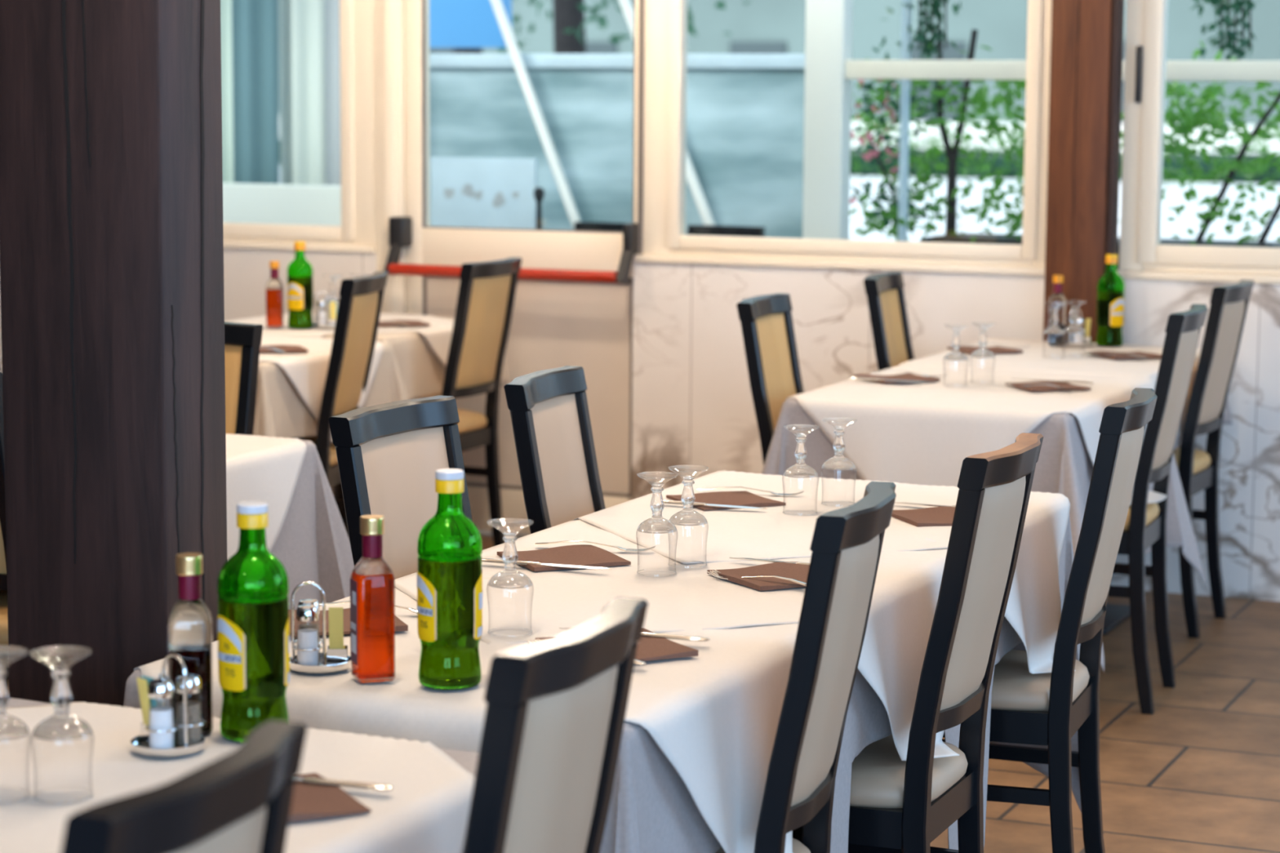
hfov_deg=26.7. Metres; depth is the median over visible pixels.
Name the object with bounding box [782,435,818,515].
goblet
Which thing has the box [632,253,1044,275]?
window sill
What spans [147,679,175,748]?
salt shaker
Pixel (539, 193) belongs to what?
stake
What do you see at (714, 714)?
overcloth
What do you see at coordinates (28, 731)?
bowl
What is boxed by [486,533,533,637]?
goblet
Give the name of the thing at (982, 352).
goblet
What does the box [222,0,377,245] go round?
window
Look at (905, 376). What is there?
napkin
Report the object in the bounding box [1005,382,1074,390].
fork
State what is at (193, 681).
pepper shaker
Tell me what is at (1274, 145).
wall
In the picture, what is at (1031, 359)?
overcloth
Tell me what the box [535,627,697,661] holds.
napkin
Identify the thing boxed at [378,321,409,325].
fork
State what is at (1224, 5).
hanging plant
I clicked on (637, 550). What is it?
fork
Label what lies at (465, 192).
sign
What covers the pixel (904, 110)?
pole
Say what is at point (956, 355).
goblet
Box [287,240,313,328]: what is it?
oil bottle
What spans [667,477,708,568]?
goblet
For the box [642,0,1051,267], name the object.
window
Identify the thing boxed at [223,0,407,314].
window frame
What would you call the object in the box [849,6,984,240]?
tree
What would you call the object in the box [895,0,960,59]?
hanging plant
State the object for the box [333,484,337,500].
dining table
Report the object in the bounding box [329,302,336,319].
sachet
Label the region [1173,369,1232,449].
tablecloth
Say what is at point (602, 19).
street tree
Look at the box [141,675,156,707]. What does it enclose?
sachet
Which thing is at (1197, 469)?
dining chair
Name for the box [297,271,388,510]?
dining chair
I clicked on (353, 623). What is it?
print
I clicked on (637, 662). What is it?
fork
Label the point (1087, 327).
sachet
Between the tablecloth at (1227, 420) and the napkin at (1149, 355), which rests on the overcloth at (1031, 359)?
the napkin at (1149, 355)
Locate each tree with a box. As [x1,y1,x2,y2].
[452,0,631,53]
[497,0,751,53]
[848,29,1026,243]
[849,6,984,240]
[951,80,1123,236]
[1161,40,1279,244]
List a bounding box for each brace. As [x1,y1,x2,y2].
[489,0,581,230]
[618,0,715,225]
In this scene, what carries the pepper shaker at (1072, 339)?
in the condiment caddy at (1087, 343)
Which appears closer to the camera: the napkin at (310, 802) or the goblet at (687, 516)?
the napkin at (310, 802)
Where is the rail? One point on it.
(960, 69)
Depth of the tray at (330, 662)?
3.40 m
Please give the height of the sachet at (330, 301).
0.076 m
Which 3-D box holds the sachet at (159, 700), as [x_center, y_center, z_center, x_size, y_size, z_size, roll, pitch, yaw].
[-0.530,0.313,2.995,0.018,0.076,0.006,7,10,43]
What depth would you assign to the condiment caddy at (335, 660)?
3.40 m
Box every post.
[0,0,226,706]
[802,0,853,239]
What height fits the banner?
1.200 m
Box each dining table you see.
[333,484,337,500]
[1102,603,1130,635]
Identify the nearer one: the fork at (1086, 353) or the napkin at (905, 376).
the napkin at (905, 376)
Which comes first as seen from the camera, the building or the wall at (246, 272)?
the wall at (246, 272)
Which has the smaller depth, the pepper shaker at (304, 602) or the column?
the pepper shaker at (304, 602)
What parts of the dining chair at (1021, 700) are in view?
seat, leg, rail, leg, backrest, rail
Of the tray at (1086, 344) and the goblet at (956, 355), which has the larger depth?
the tray at (1086, 344)
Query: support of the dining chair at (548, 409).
on the floor
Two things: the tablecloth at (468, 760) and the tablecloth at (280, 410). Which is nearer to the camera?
the tablecloth at (468, 760)
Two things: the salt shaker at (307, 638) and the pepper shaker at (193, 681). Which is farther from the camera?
the salt shaker at (307, 638)
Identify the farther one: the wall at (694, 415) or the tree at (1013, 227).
the tree at (1013, 227)
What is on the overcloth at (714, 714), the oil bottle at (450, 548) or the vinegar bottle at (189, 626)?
the oil bottle at (450, 548)
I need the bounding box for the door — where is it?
[383,0,639,533]
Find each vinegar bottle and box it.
[167,552,213,736]
[266,261,284,328]
[350,515,395,683]
[1047,275,1066,346]
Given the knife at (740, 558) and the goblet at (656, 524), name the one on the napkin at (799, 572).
the knife at (740, 558)
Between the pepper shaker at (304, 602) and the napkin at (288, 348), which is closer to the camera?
the pepper shaker at (304, 602)
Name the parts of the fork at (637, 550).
handle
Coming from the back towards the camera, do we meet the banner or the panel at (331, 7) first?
the banner
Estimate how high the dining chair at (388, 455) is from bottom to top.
0.968 m
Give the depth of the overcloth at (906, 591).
3.99 m
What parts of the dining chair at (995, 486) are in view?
seat, leg, rail, backrest, leg, rail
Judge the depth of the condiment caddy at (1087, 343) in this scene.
7.84 m
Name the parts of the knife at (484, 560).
handle, blade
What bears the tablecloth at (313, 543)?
on the dining table
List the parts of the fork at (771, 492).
handle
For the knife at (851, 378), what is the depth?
6.82 m
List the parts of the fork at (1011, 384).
handle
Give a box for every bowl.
[26,727,31,794]
[31,732,93,786]
[486,581,533,631]
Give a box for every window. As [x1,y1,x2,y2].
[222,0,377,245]
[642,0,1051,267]
[1119,0,1279,275]
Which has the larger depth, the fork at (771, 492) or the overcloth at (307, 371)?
the overcloth at (307, 371)
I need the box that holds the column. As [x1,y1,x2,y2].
[1043,0,1113,342]
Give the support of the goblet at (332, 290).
on the overcloth at (438, 334)
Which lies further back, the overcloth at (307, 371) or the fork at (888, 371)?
the overcloth at (307, 371)
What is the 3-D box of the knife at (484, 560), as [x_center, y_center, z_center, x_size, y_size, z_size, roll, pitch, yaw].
[-0.146,0.211,4.124,0.213,0.006,0.017,3,8,20]
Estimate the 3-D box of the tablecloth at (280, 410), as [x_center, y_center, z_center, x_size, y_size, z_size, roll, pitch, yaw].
[-1.184,0.046,7.739,0.929,0.550,0.953,3,8,23]
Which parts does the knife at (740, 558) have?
handle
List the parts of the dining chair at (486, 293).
leg, leg, seat, rail, backrest, rail, leg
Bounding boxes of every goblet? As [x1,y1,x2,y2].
[0,666,31,804]
[31,666,93,804]
[324,280,339,302]
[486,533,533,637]
[635,484,677,576]
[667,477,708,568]
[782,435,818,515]
[820,428,856,506]
[942,331,968,386]
[969,328,995,383]
[1042,308,1065,357]
[1062,306,1085,355]
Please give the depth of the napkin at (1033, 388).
6.71 m
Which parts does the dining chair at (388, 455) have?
leg, rail, backrest, leg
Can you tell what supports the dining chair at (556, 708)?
on the floor
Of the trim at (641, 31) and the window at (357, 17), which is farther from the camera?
the window at (357, 17)
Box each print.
[351,591,355,605]
[351,621,355,631]
[351,632,355,653]
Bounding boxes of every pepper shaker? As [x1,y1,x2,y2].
[175,673,202,746]
[297,599,320,661]
[1066,316,1074,342]
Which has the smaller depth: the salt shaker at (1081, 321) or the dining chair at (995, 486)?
the dining chair at (995, 486)
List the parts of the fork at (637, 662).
handle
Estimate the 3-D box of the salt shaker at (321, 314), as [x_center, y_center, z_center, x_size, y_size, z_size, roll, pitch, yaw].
[-0.978,-0.346,8.274,0.030,0.080,0.030,0,7,-6]
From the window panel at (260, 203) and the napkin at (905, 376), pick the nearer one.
the napkin at (905, 376)
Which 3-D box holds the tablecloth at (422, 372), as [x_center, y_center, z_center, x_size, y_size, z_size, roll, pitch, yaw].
[-0.925,-0.214,8.543,0.773,0.229,0.777,3,8,23]
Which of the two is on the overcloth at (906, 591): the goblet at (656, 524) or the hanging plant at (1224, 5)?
the goblet at (656, 524)
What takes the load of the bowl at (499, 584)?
attached to the goblet at (508, 578)
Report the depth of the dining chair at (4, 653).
4.99 m
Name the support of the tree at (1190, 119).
on the planter box
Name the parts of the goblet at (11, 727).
stem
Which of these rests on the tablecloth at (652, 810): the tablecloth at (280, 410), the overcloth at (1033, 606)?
the overcloth at (1033, 606)
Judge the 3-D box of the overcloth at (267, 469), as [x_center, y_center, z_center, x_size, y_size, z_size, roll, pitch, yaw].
[-1.155,0.201,5.522,0.841,0.319,0.824,3,8,23]
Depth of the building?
57.06 m
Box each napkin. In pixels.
[259,344,307,352]
[288,608,408,637]
[288,773,371,822]
[378,320,430,326]
[497,544,631,571]
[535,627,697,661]
[666,490,786,510]
[706,561,809,591]
[853,373,939,383]
[891,506,955,527]
[946,346,1022,354]
[1004,381,1090,391]
[1089,351,1161,359]
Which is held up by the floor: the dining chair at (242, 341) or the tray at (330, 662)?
the dining chair at (242, 341)
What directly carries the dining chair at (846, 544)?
on the floor
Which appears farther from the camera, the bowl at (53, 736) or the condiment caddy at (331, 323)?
the condiment caddy at (331, 323)
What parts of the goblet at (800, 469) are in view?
stem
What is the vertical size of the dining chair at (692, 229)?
0.968 m
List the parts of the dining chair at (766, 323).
leg, rail, backrest, leg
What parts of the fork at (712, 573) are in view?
handle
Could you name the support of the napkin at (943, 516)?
on the overcloth at (1033, 606)
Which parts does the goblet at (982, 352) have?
stem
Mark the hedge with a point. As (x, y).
(858, 164)
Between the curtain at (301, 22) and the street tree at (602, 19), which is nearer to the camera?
the curtain at (301, 22)
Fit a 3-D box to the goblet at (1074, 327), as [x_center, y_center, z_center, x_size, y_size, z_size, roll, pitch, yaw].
[1.221,-0.276,7.573,0.064,0.152,0.064,3,8,23]
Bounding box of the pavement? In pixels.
[279,164,1279,241]
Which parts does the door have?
infill panel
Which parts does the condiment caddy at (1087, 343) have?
handle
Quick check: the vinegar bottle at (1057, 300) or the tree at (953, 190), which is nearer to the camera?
the vinegar bottle at (1057, 300)
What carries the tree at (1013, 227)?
on the planter box
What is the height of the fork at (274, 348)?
0.013 m
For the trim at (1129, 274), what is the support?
attached to the wall at (694, 415)
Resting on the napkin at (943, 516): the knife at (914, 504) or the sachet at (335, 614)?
the knife at (914, 504)
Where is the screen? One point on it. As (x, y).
(745, 112)
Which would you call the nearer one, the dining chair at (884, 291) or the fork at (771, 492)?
the fork at (771, 492)
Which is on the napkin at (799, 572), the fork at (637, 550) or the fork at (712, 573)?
the fork at (712, 573)
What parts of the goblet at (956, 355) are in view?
stem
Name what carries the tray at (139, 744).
attached to the condiment caddy at (139, 744)
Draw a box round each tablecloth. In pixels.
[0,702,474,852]
[5,697,478,852]
[123,515,1081,852]
[253,342,408,438]
[271,440,354,609]
[284,311,508,399]
[761,397,1208,671]
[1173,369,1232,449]
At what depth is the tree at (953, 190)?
9.90 m
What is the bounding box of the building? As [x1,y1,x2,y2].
[277,0,1279,125]
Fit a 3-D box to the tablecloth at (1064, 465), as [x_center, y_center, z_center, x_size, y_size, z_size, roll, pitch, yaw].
[0.843,0.186,6.806,0.964,0.572,1.133,3,8,23]
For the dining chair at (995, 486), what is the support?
on the floor
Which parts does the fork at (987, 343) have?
handle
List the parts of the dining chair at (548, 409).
leg, rail, backrest, leg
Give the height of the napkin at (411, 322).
0.006 m
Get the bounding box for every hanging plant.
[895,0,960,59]
[1189,0,1260,60]
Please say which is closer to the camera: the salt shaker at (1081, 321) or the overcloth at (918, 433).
the overcloth at (918, 433)
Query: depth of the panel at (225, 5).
11.49 m
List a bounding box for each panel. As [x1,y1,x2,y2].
[220,0,233,182]
[222,182,341,225]
[324,0,341,185]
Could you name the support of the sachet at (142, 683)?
in the condiment caddy at (139, 744)
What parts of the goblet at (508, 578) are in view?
stem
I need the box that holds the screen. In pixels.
[429,53,804,238]
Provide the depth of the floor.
6.11 m
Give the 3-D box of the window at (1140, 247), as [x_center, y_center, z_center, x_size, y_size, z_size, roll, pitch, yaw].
[2.600,-1.139,7.487,2.525,1.488,0.097,3,8,23]
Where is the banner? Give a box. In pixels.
[429,0,511,47]
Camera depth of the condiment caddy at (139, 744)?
2.95 m
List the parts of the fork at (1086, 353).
handle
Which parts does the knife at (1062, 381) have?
blade, handle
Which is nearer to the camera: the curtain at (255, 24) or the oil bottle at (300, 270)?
the oil bottle at (300, 270)
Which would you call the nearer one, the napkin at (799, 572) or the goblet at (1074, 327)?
the napkin at (799, 572)
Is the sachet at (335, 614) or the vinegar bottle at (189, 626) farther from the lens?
the sachet at (335, 614)
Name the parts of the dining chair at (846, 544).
seat, leg, rail, backrest, leg, rail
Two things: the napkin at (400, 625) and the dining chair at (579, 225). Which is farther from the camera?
the dining chair at (579, 225)
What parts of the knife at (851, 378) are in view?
handle, blade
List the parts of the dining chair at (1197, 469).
seat, leg, rail, backrest, leg, rail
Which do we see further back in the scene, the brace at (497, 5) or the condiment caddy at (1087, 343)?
the brace at (497, 5)
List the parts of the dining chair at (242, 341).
backrest, rail, leg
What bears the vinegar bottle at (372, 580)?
on the overcloth at (714, 714)
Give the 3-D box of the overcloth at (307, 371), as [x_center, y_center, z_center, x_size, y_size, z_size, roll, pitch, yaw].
[-1.167,-0.080,7.717,0.819,0.302,0.827,3,8,23]
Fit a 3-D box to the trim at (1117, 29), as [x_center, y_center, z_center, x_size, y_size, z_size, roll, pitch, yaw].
[1.404,-0.873,7.970,0.019,2.750,0.066,3,8,23]
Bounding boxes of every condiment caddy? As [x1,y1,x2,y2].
[130,653,205,757]
[289,581,351,673]
[312,291,336,328]
[1065,309,1093,346]
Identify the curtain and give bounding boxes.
[231,0,279,184]
[278,0,325,185]
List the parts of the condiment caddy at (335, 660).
handle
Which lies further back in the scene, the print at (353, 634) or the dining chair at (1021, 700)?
the dining chair at (1021, 700)
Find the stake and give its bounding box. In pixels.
[533,186,544,229]
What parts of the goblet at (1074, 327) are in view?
stem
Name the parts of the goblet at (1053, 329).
stem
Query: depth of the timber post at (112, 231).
3.56 m
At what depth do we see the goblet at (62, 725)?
2.76 m
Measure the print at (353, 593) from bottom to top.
0.016 m
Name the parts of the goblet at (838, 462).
stem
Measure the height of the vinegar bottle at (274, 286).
0.204 m
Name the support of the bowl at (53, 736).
attached to the goblet at (62, 725)
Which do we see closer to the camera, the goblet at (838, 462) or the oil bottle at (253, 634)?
the oil bottle at (253, 634)
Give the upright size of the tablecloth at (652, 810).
0.725 m
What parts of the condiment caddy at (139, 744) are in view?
handle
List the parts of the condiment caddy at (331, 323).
handle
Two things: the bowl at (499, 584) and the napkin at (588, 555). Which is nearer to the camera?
the bowl at (499, 584)
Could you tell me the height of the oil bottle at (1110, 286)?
0.266 m
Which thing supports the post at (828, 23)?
on the pavement
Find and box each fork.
[261,346,285,351]
[319,600,417,613]
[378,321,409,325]
[527,638,646,664]
[534,540,655,552]
[697,486,804,496]
[706,569,805,586]
[871,370,946,377]
[961,342,1030,348]
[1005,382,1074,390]
[1084,351,1147,358]
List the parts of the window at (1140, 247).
handle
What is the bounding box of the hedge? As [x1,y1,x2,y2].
[279,97,1279,184]
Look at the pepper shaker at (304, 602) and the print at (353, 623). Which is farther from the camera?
the pepper shaker at (304, 602)
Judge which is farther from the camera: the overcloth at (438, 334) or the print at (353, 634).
the overcloth at (438, 334)
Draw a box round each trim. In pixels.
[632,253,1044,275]
[637,0,644,254]
[1105,0,1124,271]
[1116,269,1279,284]
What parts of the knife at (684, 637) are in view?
blade, handle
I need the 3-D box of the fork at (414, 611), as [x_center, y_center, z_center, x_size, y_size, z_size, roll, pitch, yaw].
[-0.358,0.252,3.778,0.195,0.013,0.022,2,7,15]
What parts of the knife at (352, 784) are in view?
blade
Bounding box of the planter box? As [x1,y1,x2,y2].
[920,232,1279,270]
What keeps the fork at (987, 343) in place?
on the overcloth at (1031, 359)
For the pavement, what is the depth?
35.51 m
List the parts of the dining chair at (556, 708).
leg, backrest, rail, leg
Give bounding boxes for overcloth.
[133,575,798,852]
[224,312,453,367]
[226,433,306,560]
[258,335,383,442]
[395,512,959,760]
[573,470,1075,674]
[785,364,1166,504]
[898,338,1231,438]
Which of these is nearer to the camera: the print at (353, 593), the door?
the print at (353, 593)
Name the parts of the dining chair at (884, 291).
leg, rail, backrest, leg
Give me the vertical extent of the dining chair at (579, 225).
0.968 m
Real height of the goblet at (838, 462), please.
0.152 m
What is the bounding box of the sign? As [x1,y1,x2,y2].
[430,156,537,229]
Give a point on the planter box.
(987, 238)
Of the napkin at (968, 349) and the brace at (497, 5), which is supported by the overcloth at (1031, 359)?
the napkin at (968, 349)
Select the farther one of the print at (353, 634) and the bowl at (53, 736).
the print at (353, 634)
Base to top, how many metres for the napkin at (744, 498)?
0.007 m
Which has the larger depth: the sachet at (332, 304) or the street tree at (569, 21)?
the street tree at (569, 21)
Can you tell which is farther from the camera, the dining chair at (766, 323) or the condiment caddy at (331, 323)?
the condiment caddy at (331, 323)
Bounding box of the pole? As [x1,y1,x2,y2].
[897,0,911,241]
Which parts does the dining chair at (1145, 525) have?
seat, leg, rail, backrest, leg, rail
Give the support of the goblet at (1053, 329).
on the overcloth at (1031, 359)
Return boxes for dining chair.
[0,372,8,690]
[8,321,262,698]
[60,720,307,852]
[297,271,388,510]
[328,395,472,579]
[336,257,522,546]
[462,596,648,852]
[503,365,605,533]
[573,221,628,231]
[687,224,764,236]
[715,481,896,852]
[736,293,804,466]
[792,432,1043,852]
[862,271,915,371]
[897,387,1157,852]
[1108,303,1208,715]
[1173,279,1254,639]
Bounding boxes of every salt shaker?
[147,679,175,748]
[295,604,319,666]
[316,300,326,324]
[1073,317,1084,342]
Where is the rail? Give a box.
[844,59,1279,80]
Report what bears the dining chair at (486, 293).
on the floor
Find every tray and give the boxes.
[130,731,204,757]
[289,652,351,673]
[312,322,334,328]
[1065,341,1093,346]
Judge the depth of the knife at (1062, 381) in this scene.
6.80 m
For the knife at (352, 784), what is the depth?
2.81 m
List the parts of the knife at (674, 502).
handle, blade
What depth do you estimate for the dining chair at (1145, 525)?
6.48 m
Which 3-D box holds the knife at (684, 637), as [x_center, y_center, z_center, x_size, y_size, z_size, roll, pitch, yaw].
[-0.008,0.277,3.603,0.213,0.006,0.017,3,8,21]
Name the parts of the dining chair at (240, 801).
backrest, leg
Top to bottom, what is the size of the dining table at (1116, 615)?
0.745 m
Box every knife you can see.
[293,777,392,791]
[481,558,611,568]
[559,627,710,641]
[663,499,767,509]
[729,557,809,564]
[848,377,928,382]
[894,502,955,506]
[1012,378,1093,383]
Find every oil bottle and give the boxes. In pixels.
[217,501,289,742]
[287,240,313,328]
[417,468,482,689]
[1096,253,1124,346]
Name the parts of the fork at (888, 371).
handle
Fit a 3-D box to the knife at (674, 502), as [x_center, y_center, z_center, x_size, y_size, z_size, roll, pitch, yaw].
[0.121,0.138,4.731,0.213,0.006,0.016,4,8,24]
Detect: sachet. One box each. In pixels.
[136,677,151,725]
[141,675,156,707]
[157,673,168,706]
[328,607,343,648]
[329,301,337,315]
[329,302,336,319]
[1084,318,1091,337]
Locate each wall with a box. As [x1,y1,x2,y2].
[0,248,377,493]
[279,114,1279,153]
[631,262,1279,601]
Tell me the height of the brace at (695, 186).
2.827 m
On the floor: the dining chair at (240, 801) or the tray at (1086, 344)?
the dining chair at (240, 801)
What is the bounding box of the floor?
[8,529,1279,852]
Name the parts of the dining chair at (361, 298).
seat, leg, backrest, rail, leg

